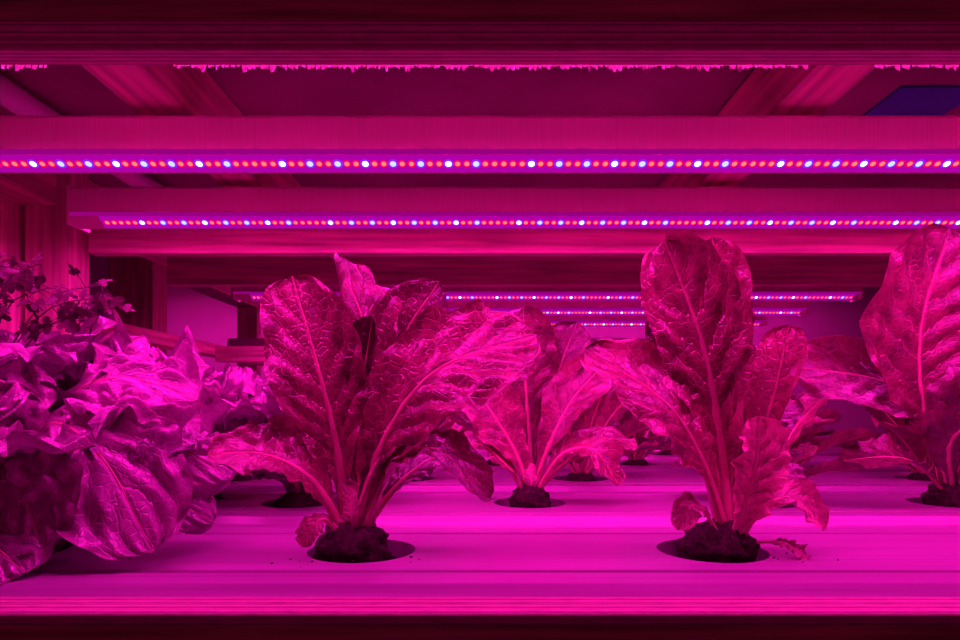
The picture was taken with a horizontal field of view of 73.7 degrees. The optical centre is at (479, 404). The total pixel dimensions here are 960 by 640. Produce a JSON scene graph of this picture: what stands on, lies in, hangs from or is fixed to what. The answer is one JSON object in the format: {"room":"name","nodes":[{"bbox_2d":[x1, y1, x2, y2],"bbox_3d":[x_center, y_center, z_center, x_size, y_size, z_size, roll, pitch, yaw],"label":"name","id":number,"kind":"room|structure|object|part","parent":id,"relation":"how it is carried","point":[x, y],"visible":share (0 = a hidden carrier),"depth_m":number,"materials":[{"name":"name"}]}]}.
{"room":"indoor hydroponic farm","nodes":[
{"label":"indoor hydroponic farm","id":0,"kind":"room"},
{"bbox_2d":[89,253,885,453],"bbox_3d":[0.000,-0.198,2.650,5.000,2.400,0.100,0,0,0],"label":"wall","id":1,"kind":"structure","parent":0,"point":[209,319],"depth_m":2.60,"materials":[{"name":"paint"}]},
{"bbox_3d":[0.000,1.027,0.500,5.000,0.050,5.000,0,0,0],"label":"floor","id":2,"kind":"structure","parent":0,"visible":0},
{"bbox_2d":[97,309,114,320],"bbox_3d":[-0.700,0.412,1.200,0.032,1.180,0.032,0,0,0],"label":"pipe","id":3,"kind":"object","parent":2,"relation":"on","point":[99,311],"visible":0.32,"depth_m":1.19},
{"bbox_2d":[0,0,959,639],"bbox_3d":[0.000,0.343,1.158,1.800,1.318,1.684,0,0,0],"label":"shelf rack","id":4,"kind":"object","parent":2,"relation":"on","point":[101,57],"visible":0.47,"depth_m":0.49,"materials":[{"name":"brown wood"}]},
{"bbox_3d":[-0.581,0.352,0.770,0.038,1.300,0.060,0,0,0],"label":"post","id":5,"kind":"part","parent":4,"relation":"part of","materials":[{"name":"white metal"}]},
{"bbox_3d":[-0.527,0.352,0.800,0.055,1.300,0.040,0,0,0],"label":"post","id":6,"kind":"part","parent":4,"relation":"part of","materials":[{"name":"white metal"}]},
{"bbox_2d":[0,73,163,186],"bbox_3d":[-0.430,-0.283,1.150,0.024,0.024,1.500,0,0,0],"label":"pipe","id":7,"kind":"object","parent":4,"relation":"attached to","point":[13,97],"visible":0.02,"depth_m":0.60,"materials":[{"name":"white plastic"}]},
{"bbox_3d":[-0.700,0.352,1.310,0.090,1.300,0.060,0,0,0],"label":"post","id":8,"kind":"part","parent":4,"relation":"part of","materials":[{"name":"white metal"}]},
{"bbox_3d":[-0.620,-0.126,1.175,0.040,0.025,1.650,0,0,0],"label":"rail","id":9,"kind":"part","parent":4,"relation":"part of","materials":[{"name":"white metal"}]},
{"bbox_3d":[-0.500,-0.116,1.465,0.200,0.035,0.030,0,0,0],"label":"rail","id":10,"kind":"part","parent":4,"relation":"part of","materials":[{"name":"white metal"}]},
{"bbox_3d":[-0.710,0.352,1.970,0.060,1.300,0.040,0,0,0],"label":"post","id":11,"kind":"part","parent":4,"relation":"part of","materials":[{"name":"white metal"}]},
{"bbox_2d":[0,527,959,596],"bbox_3d":[0.060,0.127,0.450,1.360,0.050,0.208,0,0,0],"label":"channel","id":12,"kind":"object","parent":4,"relation":"on","point":[219,561],"visible":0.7,"depth_m":0.40,"materials":[{"name":"plastic"}]},
{"bbox_2d":[0,251,134,347],"bbox_3d":[-0.390,-0.010,0.547,0.182,0.260,0.075,0,0,-7],"label":"plant","id":13,"kind":"object","parent":12,"relation":"in","point":[9,275],"visible":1,"depth_m":0.55,"materials":[{"name":"green plant"}]},
{"bbox_2d":[0,339,236,584],"bbox_3d":[-0.306,0.036,0.448,0.262,0.168,0.224,0,0,0],"label":"leaf lettuce","id":14,"kind":"object","parent":12,"relation":"on","point":[102,458],"visible":0.99,"depth_m":0.41,"materials":[{"name":"green plant"}]},
{"bbox_2d":[207,252,541,562],"bbox_3d":[-0.070,0.007,0.441,0.221,0.234,0.093,0,0,0],"label":"romaine lettuce","id":15,"kind":"object","parent":12,"relation":"in","point":[367,374],"visible":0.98,"depth_m":0.44,"materials":[{"name":"green plant"}]},
{"bbox_2d":[271,552,838,563],"bbox_3d":[0.050,0.102,0.422,0.370,0.002,0.027,0,0,-2],"label":"crumbs","id":16,"kind":"object","parent":12,"relation":"on","point":[786,552],"visible":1,"depth_m":0.42,"materials":[{"name":"brown soil"}]},
{"bbox_2d":[581,230,829,562],"bbox_3d":[0.162,0.001,0.443,0.185,0.244,0.079,0,0,-20],"label":"romaine lettuce","id":17,"kind":"object","parent":12,"relation":"in","point":[699,379],"visible":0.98,"depth_m":0.44,"materials":[{"name":"green plant"}]},
{"bbox_2d":[0,116,959,172],"bbox_3d":[0.129,-0.216,0.538,1.150,0.043,0.038,0,0,0],"label":"light","id":18,"kind":"object","parent":4,"relation":"attached to","point":[28,144],"visible":1,"depth_m":0.52,"materials":[{"name":"plastic"}]},
{"bbox_2d":[1,65,958,72],"bbox_3d":[0.002,-0.181,0.344,0.523,0.006,0.004,0,0,0],"label":"plastic film","id":19,"kind":"object","parent":4,"relation":"attached to","point":[740,68],"visible":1,"depth_m":0.34,"materials":[{"name":"plastic"}]},
{"bbox_2d":[66,185,959,232],"bbox_3d":[0.129,-0.216,0.708,1.150,0.043,0.038,0,0,0],"label":"light","id":20,"kind":"object","parent":4,"relation":"attached to","point":[87,208],"visible":1,"depth_m":0.69,"materials":[{"name":"plastic"}]},
{"bbox_2d":[231,287,863,301],"bbox_3d":[0.123,-0.216,1.193,1.161,0.043,0.038,0,0,0],"label":"light","id":21,"kind":"object","parent":4,"relation":"attached to","point":[851,294],"visible":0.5,"depth_m":1.18,"materials":[{"name":"plastic"}]},
{"bbox_2d":[212,492,959,526],"bbox_3d":[0.060,0.127,0.670,1.360,0.050,0.208,0,0,0],"label":"channel","id":22,"kind":"object","parent":4,"relation":"on","point":[238,509],"visible":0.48,"depth_m":0.62,"materials":[{"name":"plastic"}]},
{"bbox_2d":[0,309,214,380],"bbox_3d":[-0.410,0.006,0.668,0.349,0.228,0.329,0,0,0],"label":"leaf lettuce","id":23,"kind":"object","parent":22,"relation":"in","point":[107,345],"visible":0.05,"depth_m":0.68,"materials":[{"name":"green plant"}]},
{"bbox_2d":[110,352,269,500],"bbox_3d":[-0.286,0.035,0.697,0.227,0.172,0.284,0,0,-31],"label":"leaf lettuce","id":24,"kind":"object","parent":22,"relation":"in","point":[224,390],"visible":0.17,"depth_m":0.66,"materials":[{"name":"green plant"}]},
{"bbox_2d":[186,384,350,507],"bbox_3d":[-0.198,0.044,0.681,0.204,0.153,0.219,0,0,-44],"label":"leaf lettuce","id":25,"kind":"object","parent":22,"relation":"in","point":[295,496],"visible":0.19,"depth_m":0.65,"materials":[{"name":"green plant"}]},
{"bbox_2d":[461,305,637,507],"bbox_3d":[0.068,0.009,0.665,0.206,0.230,0.084,0,0,0],"label":"romaine lettuce","id":26,"kind":"object","parent":22,"relation":"in","point":[533,414],"visible":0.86,"depth_m":0.67,"materials":[{"name":"green plant"}]},
{"bbox_2d":[672,394,874,507],"bbox_3d":[0.296,0.049,0.666,0.159,0.145,0.166,0,0,-23],"label":"romaine lettuce","id":27,"kind":"object","parent":22,"relation":"in","point":[812,405],"visible":0.19,"depth_m":0.65,"materials":[{"name":"green plant"}]},
{"bbox_2d":[798,223,959,507],"bbox_3d":[0.457,-0.028,0.652,0.280,0.304,0.100,0,0,12],"label":"romaine lettuce","id":28,"kind":"object","parent":22,"relation":"in","point":[905,363],"visible":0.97,"depth_m":0.65,"materials":[{"name":"green plant"}]},
{"bbox_2d":[221,472,959,491],"bbox_3d":[0.060,0.127,0.890,1.360,0.050,0.208,0,0,0],"label":"channel","id":29,"kind":"object","parent":4,"relation":"on","point":[438,481],"visible":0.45,"depth_m":0.83,"materials":[{"name":"plastic"}]},
{"bbox_2d":[231,380,263,480],"bbox_3d":[-0.342,0.029,0.896,0.239,0.183,0.206,0,0,0],"label":"romaine lettuce","id":30,"kind":"object","parent":29,"relation":"in","point":[244,477],"visible":0.02,"depth_m":0.88,"materials":[{"name":"green plant"}]},
{"bbox_2d":[412,418,447,480],"bbox_3d":[-0.098,0.069,0.892,0.153,0.107,0.140,0,0,0],"label":"romaine lettuce","id":31,"kind":"object","parent":29,"relation":"in","point":[443,420],"visible":0.03,"depth_m":0.87,"materials":[{"name":"green plant"}]},
{"bbox_2d":[550,387,668,481],"bbox_3d":[0.150,0.034,0.872,0.228,0.175,0.242,0,0,0],"label":"romaine lettuce","id":32,"kind":"object","parent":29,"relation":"in","point":[607,409],"visible":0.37,"depth_m":0.88,"materials":[{"name":"green plant"}]},
{"bbox_2d":[790,416,839,460],"bbox_3d":[0.385,0.044,0.886,0.191,0.155,0.190,0,0,0],"label":"romaine lettuce","id":33,"kind":"object","parent":29,"relation":"in","point":[817,422],"visible":0.05,"depth_m":0.85,"materials":[{"name":"green plant"}]},
{"bbox_2d":[834,405,935,480],"bbox_3d":[0.630,0.047,0.904,0.214,0.146,0.205,0,0,-35],"label":"romaine lettuce","id":34,"kind":"object","parent":29,"relation":"in","point":[906,434],"visible":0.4,"depth_m":0.88,"materials":[{"name":"green plant"}]},
{"bbox_2d":[444,301,808,315],"bbox_3d":[0.123,-0.216,1.388,1.161,0.043,0.038,0,0,0],"label":"light","id":35,"kind":"object","parent":4,"relation":"attached to","point":[800,308],"visible":0.26,"depth_m":1.37,"materials":[{"name":"plastic"}]},
{"bbox_2d":[393,460,915,471],"bbox_3d":[0.060,0.127,1.110,1.360,0.050,0.208,0,0,0],"label":"channel","id":36,"kind":"object","parent":4,"relation":"on","point":[654,465],"visible":0.12,"depth_m":1.03,"materials":[{"name":"plastic"}]},
{"bbox_2d":[449,414,500,465],"bbox_3d":[0.036,0.052,1.111,0.183,0.139,0.171,0,0,0],"label":"romaine lettuce","id":37,"kind":"object","parent":36,"relation":"in","point":[456,418],"visible":0.06,"depth_m":1.10,"materials":[{"name":"green plant"}]},
{"bbox_2d":[613,410,671,465],"bbox_3d":[0.259,0.050,1.119,0.197,0.142,0.180,0,0,41],"label":"romaine lettuce","id":38,"kind":"object","parent":36,"relation":"in","point":[636,458],"visible":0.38,"depth_m":1.09,"materials":[{"name":"green plant"}]},
{"bbox_2d":[791,408,841,448],"bbox_3d":[0.512,0.050,1.125,0.205,0.143,0.200,0,0,-31],"label":"romaine lettuce","id":39,"kind":"object","parent":36,"relation":"in","point":[826,413],"visible":0.02,"depth_m":1.10,"materials":[{"name":"green plant"}]},
{"bbox_2d":[545,315,766,326],"bbox_3d":[0.123,-0.216,1.588,1.161,0.043,0.038,0,0,0],"label":"light","id":40,"kind":"object","parent":4,"relation":"attached to","point":[584,320],"visible":0.15,"depth_m":1.57,"materials":[{"name":"plastic"}]},
{"bbox_2d":[477,451,838,459],"bbox_3d":[0.060,0.127,1.330,1.360,0.050,0.208,0,0,0],"label":"channel","id":41,"kind":"object","parent":4,"relation":"on","point":[822,455],"visible":0.07,"depth_m":1.27,"materials":[{"name":"plastic"}]},
{"bbox_2d":[440,411,466,433],"bbox_3d":[-0.090,0.038,1.342,0.195,0.165,0.197,0,0,38],"label":"romaine lettuce","id":42,"kind":"object","parent":41,"relation":"in","point":[451,425],"visible":0.1,"depth_m":1.34,"materials":[{"name":"green plant"}]},
{"bbox_2d":[655,438,671,454],"bbox_3d":[0.387,0.039,1.334,0.198,0.164,0.190,0,0,-36],"label":"romaine lettuce","id":43,"kind":"object","parent":41,"relation":"in","point":[662,452],"visible":0.09,"depth_m":1.32,"materials":[{"name":"green plant"}]},
{"bbox_2d":[791,392,834,435],"bbox_3d":[0.634,0.045,1.325,0.176,0.151,0.186,0,0,-25],"label":"romaine lettuce","id":44,"kind":"object","parent":41,"relation":"in","point":[821,431],"visible":0.03,"depth_m":1.33,"materials":[{"name":"green plant"}]},
{"bbox_3d":[0.435,-0.298,0.640,0.080,0.003,0.080,0,0,0],"label":"deck panel","id":45,"kind":"part","parent":4,"relation":"part of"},
{"bbox_3d":[0.060,0.127,1.550,1.360,0.050,0.208,0,0,0],"label":"channel","id":46,"kind":"object","parent":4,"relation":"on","visible":0},
{"bbox_2d":[457,412,471,421],"bbox_3d":[0.040,0.039,1.572,0.211,0.163,0.194,0,0,35],"label":"romaine lettuce","id":47,"kind":"object","parent":46,"relation":"in","point":[464,416],"visible":0.02,"depth_m":1.55,"materials":[{"name":"green plant"}]}
]}

